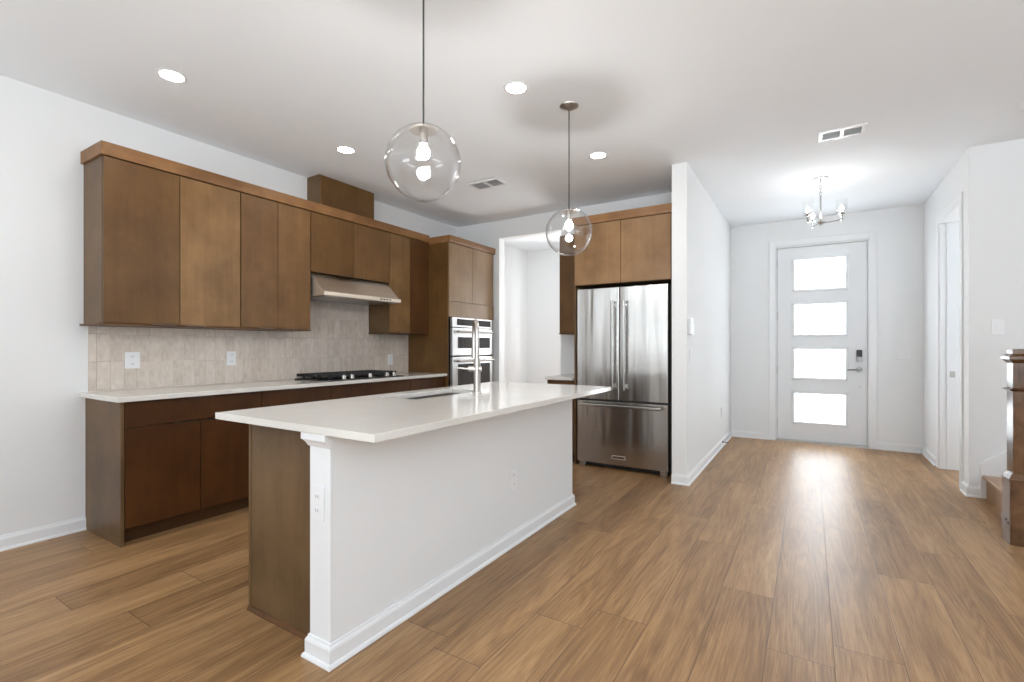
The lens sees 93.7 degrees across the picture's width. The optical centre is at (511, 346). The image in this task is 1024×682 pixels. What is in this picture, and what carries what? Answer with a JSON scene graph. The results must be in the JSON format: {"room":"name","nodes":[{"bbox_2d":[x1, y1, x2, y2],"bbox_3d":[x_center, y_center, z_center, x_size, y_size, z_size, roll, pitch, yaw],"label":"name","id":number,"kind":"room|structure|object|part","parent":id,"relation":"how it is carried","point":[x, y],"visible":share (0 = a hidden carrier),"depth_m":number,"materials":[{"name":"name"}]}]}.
{"room":"kitchen","nodes":[
{"label":"kitchen","id":0,"kind":"room"},
{"bbox_2d":[0,75,527,535],"bbox_3d":[-2.600,-0.203,3.750,0.150,2.845,10.930,0,0,32],"label":"wall","id":1,"kind":"structure","parent":0,"point":[44,133],"depth_m":3.07,"materials":[{"name":"white paint"}]},
{"bbox_2d":[0,516,86,551],"bbox_3d":[-4.084,1.176,1.195,0.024,0.088,4.722,0,0,32],"label":"baseboard","id":2,"kind":"structure","parent":1,"relation":"attached to","point":[42,533],"depth_m":3.01,"materials":[{"name":"white paint"}]},
{"bbox_2d":[84,155,239,326],"bbox_3d":[-2.484,-0.678,3.470,0.341,1.064,0.855,0,0,32],"label":"upper cabinet","id":3,"kind":"object","parent":1,"relation":"attached to","point":[161,248],"visible":0.99,"depth_m":3.27,"materials":[{"name":"brown wood"}]},
{"bbox_3d":[-2.467,-0.677,3.211,0.020,1.051,0.428,0,0,32],"label":"door","id":4,"kind":"part","parent":3,"relation":"part of","materials":[{"name":"brown wood"}]},
{"bbox_2d":[79,323,310,331],"bbox_3d":[-2.329,-0.143,3.731,0.329,0.012,1.503,0,0,32],"label":"rail","id":5,"kind":"object","parent":3,"relation":"attached to","point":[87,324],"visible":1,"depth_m":3.46,"materials":[{"name":"brown wood"}]},
{"bbox_3d":[-2.241,-0.677,3.575,0.020,1.051,0.419,0,0,32],"label":"door","id":6,"kind":"part","parent":3,"relation":"part of","materials":[{"name":"brown wood"}]},
{"bbox_2d":[81,140,429,242],"bbox_3d":[-1.911,-1.252,4.389,0.345,0.081,3.052,0,0,32],"label":"crown molding","id":7,"kind":"structure","parent":3,"relation":"on","point":[104,148],"depth_m":3.67,"materials":[{"name":"brown wood"}]},
{"bbox_2d":[307,174,373,218],"bbox_3d":[-1.716,-1.458,4.854,0.186,0.331,0.668,0,0,32],"label":"chase","id":8,"kind":"object","parent":7,"relation":"on","point":[321,189],"visible":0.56,"depth_m":4.72,"materials":[{"name":"brown wood"}]},
{"bbox_3d":[-1.888,-1.458,4.579,0.184,0.331,0.018,0,0,32],"label":"panel","id":9,"kind":"part","parent":8,"relation":"part of","materials":[{"name":"brown wood"}]},
{"bbox_2d":[88,301,407,391],"bbox_3d":[-2.044,-0.067,4.495,0.008,0.746,3.011,0,0,32],"label":"backsplash","id":10,"kind":"structure","parent":1,"relation":"attached to","point":[338,339],"depth_m":4.08,"materials":[{"name":"tile"}]},
{"bbox_2d":[125,352,139,368],"bbox_3d":[-2.702,0.098,3.417,0.009,0.117,0.090,0,0,32],"label":"wall outlet","id":11,"kind":"object","parent":10,"relation":"attached to","point":[132,359],"visible":1,"depth_m":3.41,"materials":[{"name":"white plastic"}]},
{"bbox_2d":[227,351,235,364],"bbox_3d":[-2.339,0.098,4.002,0.009,0.117,0.075,0,0,32],"label":"wall outlet","id":12,"kind":"object","parent":10,"relation":"attached to","point":[231,355],"visible":1,"depth_m":4.00,"materials":[{"name":"white plastic"}]},
{"bbox_2d":[388,354,392,364],"bbox_3d":[-1.398,0.150,5.517,0.009,0.120,0.075,0,0,32],"label":"wall outlet","id":13,"kind":"object","parent":10,"relation":"attached to","point":[390,356],"visible":1,"depth_m":5.52,"materials":[{"name":"white plastic"}]},
{"bbox_2d":[240,193,309,329],"bbox_3d":[-2.093,-0.678,4.099,0.341,1.064,0.615,0,0,32],"label":"upper cabinet","id":14,"kind":"object","parent":1,"relation":"attached to","point":[274,236],"visible":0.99,"depth_m":3.97,"materials":[{"name":"brown wood"}]},
{"bbox_3d":[-2.047,-0.677,3.889,0.020,1.051,0.303,0,0,32],"label":"door","id":15,"kind":"part","parent":14,"relation":"part of","materials":[{"name":"brown wood"}]},
{"bbox_3d":[-1.884,-0.677,4.151,0.020,1.051,0.304,0,0,32],"label":"door","id":16,"kind":"part","parent":14,"relation":"part of","materials":[{"name":"brown wood"}]},
{"bbox_2d":[310,211,389,283],"bbox_3d":[-1.679,-0.938,4.766,0.341,0.544,0.946,0,0,32],"label":"upper cabinet","id":17,"kind":"object","parent":1,"relation":"attached to","point":[339,248],"visible":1,"depth_m":4.63,"materials":[{"name":"brown wood"}]},
{"bbox_3d":[-1.676,-0.938,4.487,0.020,0.531,0.471,0,0,32],"label":"door","id":18,"kind":"part","parent":17,"relation":"part of","materials":[{"name":"brown wood"}]},
{"bbox_2d":[310,273,400,305],"bbox_3d":[-1.604,-0.554,4.725,0.490,0.221,0.927,0,0,32],"label":"range hood","id":19,"kind":"object","parent":17,"relation":"attached to","point":[325,288],"visible":0.87,"depth_m":4.57,"materials":[{"name":"silver metal"}]},
{"bbox_3d":[-1.425,-0.938,4.889,0.020,0.531,0.467,0,0,32],"label":"door","id":20,"kind":"part","parent":17,"relation":"part of","materials":[{"name":"brown wood"}]},
{"bbox_2d":[368,233,428,334],"bbox_3d":[-1.270,-0.673,5.425,0.341,1.073,0.615,0,0,32],"label":"upper cabinet","id":21,"kind":"object","parent":1,"relation":"attached to","point":[409,258],"depth_m":5.29,"materials":[{"name":"brown wood"}]},
{"bbox_3d":[-1.275,-0.143,5.428,0.329,0.012,0.615,0,0,32],"label":"light rail","id":22,"kind":"part","parent":21,"relation":"part of","materials":[{"name":"brown wood"}]},
{"bbox_3d":[-1.221,-0.677,5.219,0.020,1.051,0.294,0,0,32],"label":"door","id":23,"kind":"part","parent":21,"relation":"part of","materials":[{"name":"brown wood"}]},
{"bbox_3d":[-1.061,-0.677,5.477,0.020,1.051,0.302,0,0,32],"label":"door","id":24,"kind":"part","parent":21,"relation":"part of","materials":[{"name":"brown wood"}]},
{"bbox_2d":[0,0,1023,251],"bbox_3d":[1.002,-1.685,1.614,8.800,0.120,11.200,0,0,32],"label":"ceiling","id":25,"kind":"structure","parent":0,"point":[742,93],"depth_m":2.98,"materials":[{"name":"white paint"}]},
{"bbox_2d":[155,68,187,82],"bbox_3d":[-2.043,-1.623,2.883,0.160,0.003,0.160,0,0,32],"label":"recessed light","id":26,"kind":"object","parent":25,"relation":"in","point":[170,75],"visible":1,"depth_m":2.87,"materials":[{"name":"white plastic"}]},
{"bbox_2d":[336,146,355,153],"bbox_3d":[-1.373,-1.623,3.969,0.160,0.003,0.160,0,0,32],"label":"recessed light","id":27,"kind":"object","parent":25,"relation":"in","point":[342,149],"visible":1,"depth_m":3.96,"materials":[{"name":"white plastic"}]},
{"bbox_2d":[385,0,460,201],"bbox_3d":[-0.373,-1.119,2.022,0.315,1.010,0.315,0,0,40],"label":"glass pendant","id":28,"kind":"object","parent":25,"relation":"hanging from","point":[424,130],"visible":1,"depth_m":2.01,"materials":[{"name":"clear glass"}]},
{"bbox_3d":[-0.373,-0.770,2.022,0.316,0.312,0.316,0,0,32],"label":"globe","id":29,"kind":"part","parent":28,"relation":"part of","materials":[{"name":"clear glass"}]},
{"bbox_2d":[419,126,427,145],"bbox_3d":[-0.373,-0.885,2.022,0.038,0.068,0.038,0,0,32],"label":"socket","id":30,"kind":"object","parent":28,"relation":"attached to","point":[423,130],"depth_m":2.01,"materials":[{"name":"silver metal"}]},
{"bbox_3d":[-0.373,-1.262,2.022,0.008,0.671,0.008,0,0,32],"label":"cord","id":31,"kind":"part","parent":28,"relation":"part of","materials":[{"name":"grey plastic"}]},
{"bbox_3d":[-0.373,-0.816,2.022,0.054,0.055,0.054,0,0,32],"label":"bulb","id":32,"kind":"part","parent":28,"relation":"part of","materials":[{"name":"white glass"}]},
{"bbox_2d":[467,177,508,190],"bbox_3d":[-0.241,-1.619,4.787,0.360,0.011,0.210,0,0,32],"label":"ceiling vent","id":33,"kind":"object","parent":25,"relation":"in","point":[493,182],"visible":1,"depth_m":4.78,"materials":[{"name":"white plastic"}]},
{"bbox_2d":[503,81,528,94],"bbox_3d":[0.025,-1.623,3.018,0.160,0.003,0.160,0,0,32],"label":"recessed light","id":34,"kind":"object","parent":25,"relation":"in","point":[514,87],"visible":1,"depth_m":3.01,"materials":[{"name":"white plastic"}]},
{"bbox_2d":[546,101,592,255],"bbox_3d":[0.385,-1.119,3.243,0.315,1.010,0.315,0,0,23],"label":"glass pendant","id":35,"kind":"object","parent":25,"relation":"hanging from","point":[568,106],"visible":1,"depth_m":3.24,"materials":[{"name":"clear glass"}]},
{"bbox_2d":[566,210,571,220],"bbox_3d":[0.385,-0.885,3.243,0.038,0.068,0.038,0,0,32],"label":"socket","id":36,"kind":"object","parent":35,"relation":"attached to","point":[568,212],"depth_m":3.23,"materials":[{"name":"silver metal"}]},
{"bbox_3d":[0.385,-1.262,3.243,0.008,0.671,0.008,0,0,32],"label":"cord","id":37,"kind":"part","parent":35,"relation":"part of","materials":[{"name":"grey plastic"}]},
{"bbox_3d":[0.385,-0.816,3.243,0.054,0.055,0.054,0,0,32],"label":"bulb","id":38,"kind":"part","parent":35,"relation":"part of","materials":[{"name":"white glass"}]},
{"bbox_3d":[0.385,-0.770,3.243,0.316,0.312,0.316,0,0,32],"label":"globe","id":39,"kind":"part","parent":35,"relation":"part of","materials":[{"name":"clear glass"}]},
{"bbox_2d":[589,152,607,158],"bbox_3d":[0.732,-1.623,4.083,0.160,0.003,0.160,0,0,32],"label":"recessed light","id":40,"kind":"object","parent":25,"relation":"in","point":[596,155],"visible":1,"depth_m":4.07,"materials":[{"name":"white plastic"}]},
{"bbox_2d":[804,176,844,227],"bbox_3d":[3.016,-1.395,4.633,0.359,0.459,0.375,0,0,32],"label":"chandelier","id":41,"kind":"object","parent":25,"relation":"hanging from","point":[820,179],"visible":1,"depth_m":4.61,"materials":[{"name":"silver metal"}]},
{"bbox_3d":[2.877,-1.231,4.590,0.168,0.092,0.064,0,0,-9],"label":"arm","id":42,"kind":"part","parent":41,"relation":"part of","materials":[{"name":"silver metal"}]},
{"bbox_3d":[2.983,-1.330,4.640,0.015,0.260,0.015,0,0,32],"label":"stem","id":43,"kind":"part","parent":41,"relation":"part of","materials":[{"name":"silver metal"}]},
{"bbox_3d":[3.070,-1.231,4.564,0.170,0.092,0.064,0,0,32],"label":"arm","id":44,"kind":"part","parent":41,"relation":"part of","materials":[{"name":"silver metal"}]},
{"bbox_2d":[818,123,867,142],"bbox_3d":[2.500,-1.619,3.639,0.300,0.011,0.190,0,0,32],"label":"ceiling vent","id":45,"kind":"object","parent":25,"relation":"in","point":[858,129],"visible":1,"depth_m":3.63,"materials":[{"name":"white plastic"}]},
{"bbox_2d":[0,436,1023,681],"bbox_3d":[1.002,1.280,1.614,8.800,0.120,11.200,0,0,32],"label":"floor","id":46,"kind":"structure","parent":0,"point":[780,561],"depth_m":2.33,"materials":[{"name":"brown wood"}]},
{"bbox_2d":[85,398,123,547],"bbox_3d":[-2.606,0.779,3.065,0.561,0.882,0.019,0,0,32],"label":"end panel","id":47,"kind":"object","parent":46,"relation":"on","point":[104,420],"visible":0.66,"depth_m":3.03,"materials":[{"name":"brown wood"}]},
{"bbox_2d":[124,391,260,541],"bbox_3d":[-2.367,0.779,3.434,0.578,0.882,0.856,0,0,32],"label":"base cabinet","id":48,"kind":"object","parent":46,"relation":"on","point":[184,465],"visible":0.74,"depth_m":3.20,"materials":[{"name":"brown wood"}]},
{"bbox_3d":[-2.253,0.808,3.110,0.020,0.614,0.423,0,0,32],"label":"door","id":49,"kind":"part","parent":48,"relation":"part of","materials":[{"name":"brown wood"}]},
{"bbox_3d":[-2.177,0.501,3.203,0.012,0.006,0.150,0,0,32],"label":"edge pull","id":50,"kind":"part","parent":48,"relation":"part of","materials":[{"name":"brown metal"}]},
{"bbox_3d":[-2.140,0.419,3.293,0.020,0.152,0.853,0,0,32],"label":"drawer","id":51,"kind":"part","parent":48,"relation":"part of","materials":[{"name":"brown wood"}]},
{"bbox_3d":[-2.027,0.808,3.475,0.020,0.614,0.425,0,0,32],"label":"door","id":52,"kind":"part","parent":48,"relation":"part of","materials":[{"name":"brown wood"}]},
{"bbox_2d":[80,372,446,402],"bbox_3d":[-1.801,0.321,4.318,0.606,0.030,3.057,0,0,32],"label":"countertop","id":53,"kind":"structure","parent":48,"relation":"on","point":[117,396],"depth_m":3.50,"materials":[{"name":"white stone"}]},
{"bbox_2d":[295,370,403,381],"bbox_3d":[-1.565,0.279,4.697,0.505,0.054,0.910,0,0,32],"label":"gas cooktop","id":54,"kind":"object","parent":53,"relation":"in","point":[359,374],"visible":0.99,"depth_m":4.51,"materials":[{"name":"black metal"}]},
{"bbox_2d":[260,386,330,406],"bbox_3d":[-1.976,0.779,4.064,0.578,0.882,0.617,0,0,32],"label":"base cabinet","id":55,"kind":"object","parent":46,"relation":"on","point":[308,394],"visible":0.12,"depth_m":3.88,"materials":[{"name":"brown wood"}]},
{"bbox_2d":[331,379,409,399],"bbox_3d":[-1.556,0.779,4.740,0.578,0.882,0.965,0,0,32],"label":"base cabinet","id":56,"kind":"object","parent":46,"relation":"on","point":[382,387],"visible":0.2,"depth_m":4.54,"materials":[{"name":"brown wood"}]},
{"bbox_2d":[247,395,576,671],"bbox_3d":[-0.385,0.778,2.931,0.685,0.884,2.243,0,0,32],"label":"kitchen island","id":57,"kind":"object","parent":46,"relation":"on","point":[409,519],"visible":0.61,"depth_m":2.15,"materials":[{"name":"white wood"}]},
{"bbox_3d":[-1.006,1.210,2.091,0.515,0.020,0.012,0,0,32],"label":"shoe molding","id":58,"kind":"part","parent":57,"relation":"part of","materials":[{"name":"brown wood"}]},
{"bbox_3d":[-0.987,0.782,2.099,0.528,0.876,0.021,0,0,32],"label":"panel","id":59,"kind":"part","parent":57,"relation":"part of","materials":[{"name":"brown wood"}]},
{"bbox_3d":[-0.746,0.364,1.885,0.148,0.056,0.084,0,0,32],"label":"cap molding","id":60,"kind":"part","parent":57,"relation":"part of","materials":[{"name":"white paint"}]},
{"bbox_2d":[312,484,324,521],"bbox_3d":[-0.753,0.608,1.862,0.072,0.135,0.009,0,0,32],"label":"island outlet","id":61,"kind":"object","parent":57,"relation":"attached to","point":[318,492],"visible":1,"depth_m":1.85,"materials":[{"name":"white plastic"}]},
{"bbox_2d":[314,506,319,514],"bbox_3d":[-0.755,0.635,1.859,0.032,0.028,0.002,0,0,32],"label":"receptacle","id":62,"kind":"object","parent":61,"relation":"attached to","point":[316,508],"depth_m":1.86,"materials":[{"name":"grey plastic"}]},
{"bbox_2d":[314,492,319,500],"bbox_3d":[-0.755,0.581,1.859,0.032,0.028,0.002,0,0,32],"label":"receptacle","id":63,"kind":"object","parent":61,"relation":"attached to","point":[316,494],"depth_m":1.86,"materials":[{"name":"white plastic"}]},
{"bbox_3d":[-0.743,0.738,1.867,0.124,0.804,0.010,0,0,32],"label":"post casing","id":64,"kind":"part","parent":57,"relation":"part of","materials":[{"name":"white paint"}]},
{"bbox_2d":[215,381,610,442],"bbox_3d":[-0.310,0.321,2.944,1.058,0.030,2.345,0,0,32],"label":"island countertop","id":65,"kind":"structure","parent":57,"relation":"on","point":[379,417],"depth_m":2.33,"materials":[{"name":"white stone"}]},
{"bbox_2d":[405,393,460,398],"bbox_3d":[-0.497,0.430,3.134,0.306,0.188,0.696,0,0,32],"label":"sink","id":66,"kind":"object","parent":65,"relation":"in","point":[444,394],"visible":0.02,"depth_m":3.34,"materials":[{"name":"silver metal"}]},
{"bbox_2d":[456,319,481,393],"bbox_3d":[-0.252,0.061,3.177,0.166,0.489,0.215,0,0,32],"label":"kitchen faucet","id":67,"kind":"object","parent":65,"relation":"on","point":[476,368],"visible":1,"depth_m":3.11,"materials":[{"name":"silver metal"}]},
{"bbox_3d":[-0.281,0.145,3.125,0.166,0.038,0.038,0,0,0],"label":"lever","id":68,"kind":"part","parent":67,"relation":"part of","materials":[{"name":"silver metal"}]},
{"bbox_3d":[-0.244,-0.051,3.206,0.030,0.263,0.194,0,0,-11],"label":"spout","id":69,"kind":"part","parent":67,"relation":"part of","materials":[{"name":"silver metal"}]},
{"bbox_3d":[-0.167,1.176,2.796,0.172,0.088,2.243,0,0,32],"label":"baseboard","id":70,"kind":"part","parent":57,"relation":"part of","materials":[{"name":"white paint"}]},
{"bbox_2d":[510,469,516,489],"bbox_3d":[0.010,0.818,2.954,0.009,0.117,0.072,0,0,32],"label":"island outlet","id":71,"kind":"object","parent":57,"relation":"attached to","point":[513,474],"visible":1,"depth_m":2.95,"materials":[{"name":"white plastic"}]},
{"bbox_2d":[410,376,443,390],"bbox_3d":[-1.153,0.779,5.389,0.578,0.882,0.552,0,0,32],"label":"base cabinet","id":72,"kind":"object","parent":46,"relation":"on","point":[431,382],"visible":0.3,"depth_m":5.22,"materials":[{"name":"brown wood"}]},
{"bbox_2d":[408,235,494,386],"bbox_3d":[-0.733,-0.024,6.002,0.645,2.488,0.928,0,0,32],"label":"tall cabinet","id":73,"kind":"object","parent":46,"relation":"on","point":[460,270],"visible":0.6,"depth_m":5.59,"materials":[{"name":"brown wood"}]},
{"bbox_3d":[-0.604,-0.854,5.644,0.020,0.663,0.442,0,0,32],"label":"door","id":74,"kind":"part","parent":73,"relation":"part of","materials":[{"name":"brown wood"}]},
{"bbox_3d":[-0.733,-1.230,6.002,0.645,0.077,0.928,0,0,32],"label":"crown","id":75,"kind":"part","parent":73,"relation":"part of","materials":[{"name":"brown wood"}]},
{"bbox_3d":[-0.484,-0.429,5.836,0.020,0.175,0.900,0,0,32],"label":"filler panel","id":76,"kind":"part","parent":73,"relation":"part of","materials":[{"name":"brown wood"}]},
{"bbox_2d":[449,317,494,386],"bbox_3d":[-0.646,0.218,5.924,0.553,1.110,0.805,0,0,32],"label":"wall oven","id":77,"kind":"object","parent":73,"relation":"in","point":[460,329],"visible":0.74,"depth_m":5.68,"materials":[{"name":"silver metal"}]},
{"bbox_3d":[-0.482,-0.281,5.822,0.037,0.112,0.805,0,0,32],"label":"control panel","id":78,"kind":"part","parent":77,"relation":"part of","materials":[{"name":"silver metal"}]},
{"bbox_3d":[-0.369,-0.854,6.023,0.020,0.663,0.440,0,0,32],"label":"door","id":79,"kind":"part","parent":73,"relation":"part of","materials":[{"name":"brown wood"}]},
{"bbox_2d":[547,380,573,461],"bbox_3d":[0.666,0.786,5.306,0.304,0.868,0.637,0,0,32],"label":"base cabinet","id":80,"kind":"object","parent":46,"relation":"on","point":[566,382],"visible":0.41,"depth_m":4.98,"materials":[{"name":"brown wood"}]},
{"bbox_2d":[545,374,573,379],"bbox_3d":[0.655,0.335,5.303,0.319,0.030,0.653,0,0,32],"label":"countertop","id":81,"kind":"structure","parent":80,"relation":"on","point":[564,376],"depth_m":5.08,"materials":[{"name":"white stone"}]},
{"bbox_3d":[0.510,0.427,5.054,0.300,0.145,0.020,0,0,32],"label":"drawer","id":82,"kind":"part","parent":80,"relation":"part of","materials":[{"name":"brown wood"}]},
{"bbox_3d":[0.510,0.810,5.054,0.300,0.609,0.020,0,0,32],"label":"door","id":83,"kind":"part","parent":80,"relation":"part of","materials":[{"name":"brown wood"}]},
{"bbox_2d":[572,203,671,463],"bbox_3d":[1.230,-0.052,4.954,1.034,2.545,0.642,0,0,32],"label":"tall cabinet","id":84,"kind":"object","parent":46,"relation":"on","point":[630,247],"visible":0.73,"depth_m":4.71,"materials":[{"name":"brown wood"}]},
{"bbox_3d":[0.814,-0.011,5.234,0.018,2.462,0.603,0,0,32],"label":"panel","id":85,"kind":"part","parent":84,"relation":"part of","materials":[{"name":"brown wood"}]},
{"bbox_3d":[0.859,-0.933,4.834,0.486,0.610,0.020,0,0,32],"label":"door","id":86,"kind":"part","parent":84,"relation":"part of","materials":[{"name":"brown wood"}]},
{"bbox_3d":[1.230,-1.284,4.954,1.034,0.082,0.642,0,0,32],"label":"crown","id":87,"kind":"part","parent":84,"relation":"part of","materials":[{"name":"brown wood"}]},
{"bbox_3d":[1.272,-0.933,4.577,0.478,0.610,0.020,0,0,32],"label":"door","id":88,"kind":"part","parent":84,"relation":"part of","materials":[{"name":"brown wood"}]},
{"bbox_2d":[577,284,671,476],"bbox_3d":[1.207,0.319,4.928,0.932,1.803,0.683,0,0,32],"label":"refrigerator","id":89,"kind":"object","parent":46,"relation":"on","point":[624,334],"visible":0.98,"depth_m":4.65,"materials":[{"name":"grey metal"}]},
{"bbox_3d":[0.875,-0.028,4.849,0.450,1.111,0.062,0,0,32],"label":"door","id":90,"kind":"part","parent":89,"relation":"part of","materials":[{"name":"silver metal"}]},
{"bbox_3d":[0.986,-0.011,4.703,0.028,0.873,0.068,0,0,32],"label":"handle","id":91,"kind":"part","parent":89,"relation":"part of","materials":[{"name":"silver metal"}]},
{"bbox_3d":[1.075,0.858,4.725,0.922,0.620,0.062,0,0,32],"label":"freezer drawer","id":92,"kind":"part","parent":89,"relation":"part of","materials":[{"name":"silver metal"}]},
{"bbox_3d":[1.084,-0.011,4.643,0.028,0.873,0.068,0,0,32],"label":"handle","id":93,"kind":"part","parent":89,"relation":"part of","materials":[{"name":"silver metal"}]},
{"bbox_3d":[1.269,-0.028,4.604,0.466,1.111,0.062,0,0,32],"label":"door","id":94,"kind":"part","parent":89,"relation":"part of","materials":[{"name":"silver metal"}]},
{"bbox_2d":[980,451,1006,511],"bbox_3d":[4.503,0.260,2.836,2.330,1.921,1.010,0,0,32],"label":"staircase","id":95,"kind":"structure","parent":46,"relation":"on","point":[991,468],"depth_m":3.80,"materials":[{"name":"brown wood"}]},
{"bbox_2d":[1000,349,1023,546],"bbox_3d":[3.161,0.618,2.973,0.160,1.205,0.160,0,0,32],"label":"newel post","id":96,"kind":"object","parent":46,"relation":"on","point":[1013,476],"visible":1,"depth_m":2.95,"materials":[{"name":"brown wood"}]},
{"bbox_2d":[456,192,671,381],"bbox_3d":[0.571,-0.203,5.813,3.062,2.845,0.120,0,0,32],"label":"wall","id":97,"kind":"structure","parent":0,"point":[490,234],"depth_m":6.08,"materials":[{"name":"white paint"}]},
{"bbox_2d":[559,234,573,334],"bbox_3d":[0.744,-0.688,5.437,0.309,1.104,0.333,0,0,32],"label":"upper cabinet","id":98,"kind":"object","parent":97,"relation":"attached to","point":[566,241],"visible":0.52,"depth_m":5.33,"materials":[{"name":"brown wood"}]},
{"bbox_2d":[672,162,730,474],"bbox_3d":[2.204,-0.203,5.417,0.130,2.845,2.730,0,0,32],"label":"wall","id":99,"kind":"structure","parent":0,"point":[701,235],"depth_m":4.66,"materials":[{"name":"white paint"}]},
{"bbox_2d":[688,318,693,334],"bbox_3d":[1.613,-0.180,4.319,0.025,0.150,0.130,0,0,32],"label":"thermostat","id":100,"kind":"object","parent":99,"relation":"attached to","point":[690,320],"visible":1,"depth_m":4.27,"materials":[{"name":"white plastic"}]},
{"bbox_2d":[671,430,731,485],"bbox_3d":[2.208,1.176,5.401,0.154,0.088,2.754,0,0,32],"label":"baseboard","id":101,"kind":"structure","parent":99,"relation":"attached to","point":[679,479],"depth_m":4.63,"materials":[{"name":"white paint"}]},
{"bbox_2d":[528,204,922,451],"bbox_3d":[3.838,-0.203,6.098,8.312,2.845,0.150,0,0,32],"label":"wall","id":102,"kind":"structure","parent":0,"point":[899,230],"depth_m":6.25,"materials":[{"name":"white paint"}]},
{"bbox_2d":[777,241,866,445],"bbox_3d":[3.856,-0.036,6.014,0.957,2.464,0.113,0,0,32],"label":"door","id":103,"kind":"structure","parent":102,"relation":"in","point":[822,289],"depth_m":6.02,"materials":[{"name":"white paint"}]},
{"bbox_3d":[3.869,-0.915,6.042,0.545,0.380,0.007,0,0,32],"label":"pane","id":104,"kind":"part","parent":103,"relation":"part of","materials":[{"name":"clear glass"}]},
{"bbox_3d":[3.857,0.778,6.022,0.601,0.424,0.016,0,0,32],"label":"pane frame","id":105,"kind":"part","parent":103,"relation":"part of","materials":[{"name":"white paint"}]},
{"bbox_3d":[3.869,0.778,6.042,0.545,0.368,0.007,0,0,32],"label":"pane","id":106,"kind":"part","parent":103,"relation":"part of","materials":[{"name":"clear glass"}]},
{"bbox_3d":[3.857,0.214,6.022,0.601,0.421,0.016,0,0,32],"label":"pane frame","id":107,"kind":"part","parent":103,"relation":"part of","materials":[{"name":"white paint"}]},
{"bbox_3d":[3.869,0.214,6.042,0.545,0.365,0.007,0,0,32],"label":"pane","id":108,"kind":"part","parent":103,"relation":"part of","materials":[{"name":"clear glass"}]},
{"bbox_3d":[3.857,-0.344,6.022,0.601,0.441,0.016,0,0,32],"label":"pane frame","id":109,"kind":"part","parent":103,"relation":"part of","materials":[{"name":"white paint"}]},
{"bbox_3d":[3.869,-0.344,6.042,0.545,0.385,0.007,0,0,32],"label":"pane","id":110,"kind":"part","parent":103,"relation":"part of","materials":[{"name":"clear glass"}]},
{"bbox_3d":[3.857,-0.915,6.022,0.601,0.436,0.016,0,0,32],"label":"pane frame","id":111,"kind":"part","parent":103,"relation":"part of","materials":[{"name":"white paint"}]},
{"bbox_3d":[4.148,0.280,5.807,0.155,0.066,0.068,0,0,32],"label":"lever handle","id":112,"kind":"part","parent":103,"relation":"part of","materials":[{"name":"grey metal"}]},
{"bbox_2d":[769,231,876,448],"bbox_3d":[3.886,-0.075,6.051,1.130,2.590,0.180,0,0,32],"label":"trim","id":113,"kind":"structure","parent":102,"relation":"attached to","point":[870,237],"depth_m":5.84,"materials":[{"name":"white paint"}]},
{"bbox_2d":[732,430,920,453],"bbox_3d":[3.831,1.176,6.000,1.972,0.088,0.024,0,0,32],"label":"baseboard","id":114,"kind":"structure","parent":102,"relation":"attached to","point":[735,433],"depth_m":5.66,"materials":[{"name":"white paint"}]},
{"bbox_2d":[923,144,990,486],"bbox_3d":[4.265,-0.203,4.661,0.130,2.845,1.840,0,0,32],"label":"wall","id":115,"kind":"structure","parent":0,"point":[971,174],"depth_m":3.91,"materials":[{"name":"white paint"}]},
{"bbox_2d":[936,192,962,488],"bbox_3d":[4.125,-0.045,4.431,0.160,2.530,0.970,0,0,32],"label":"trim","id":116,"kind":"structure","parent":115,"relation":"attached to","point":[949,235],"depth_m":4.75,"materials":[{"name":"white paint"}]},
{"bbox_3d":[4.350,0.275,4.741,0.040,0.060,0.005,0,0,32],"label":"strike plate","id":117,"kind":"part","parent":116,"relation":"part of","materials":[{"name":"silver metal"}]},
{"bbox_2d":[921,446,980,497],"bbox_3d":[4.221,1.176,4.675,0.089,0.088,1.864,0,0,32],"label":"baseboard","id":118,"kind":"structure","parent":115,"relation":"attached to","point":[967,490],"depth_m":3.98,"materials":[{"name":"white paint"}]},
{"bbox_2d":[991,138,1023,456],"bbox_3d":[5.131,-0.203,3.118,2.970,2.845,0.130,0,0,32],"label":"wall","id":119,"kind":"structure","parent":0,"point":[1007,157],"depth_m":3.80,"materials":[{"name":"white paint"}]},
{"bbox_2d":[991,319,1004,334],"bbox_3d":[3.868,-0.156,3.818,0.080,0.125,0.011,0,0,32],"label":"light switch","id":120,"kind":"object","parent":119,"relation":"attached to","point":[997,325],"visible":1,"depth_m":3.82,"materials":[{"name":"white plastic"}]}
]}

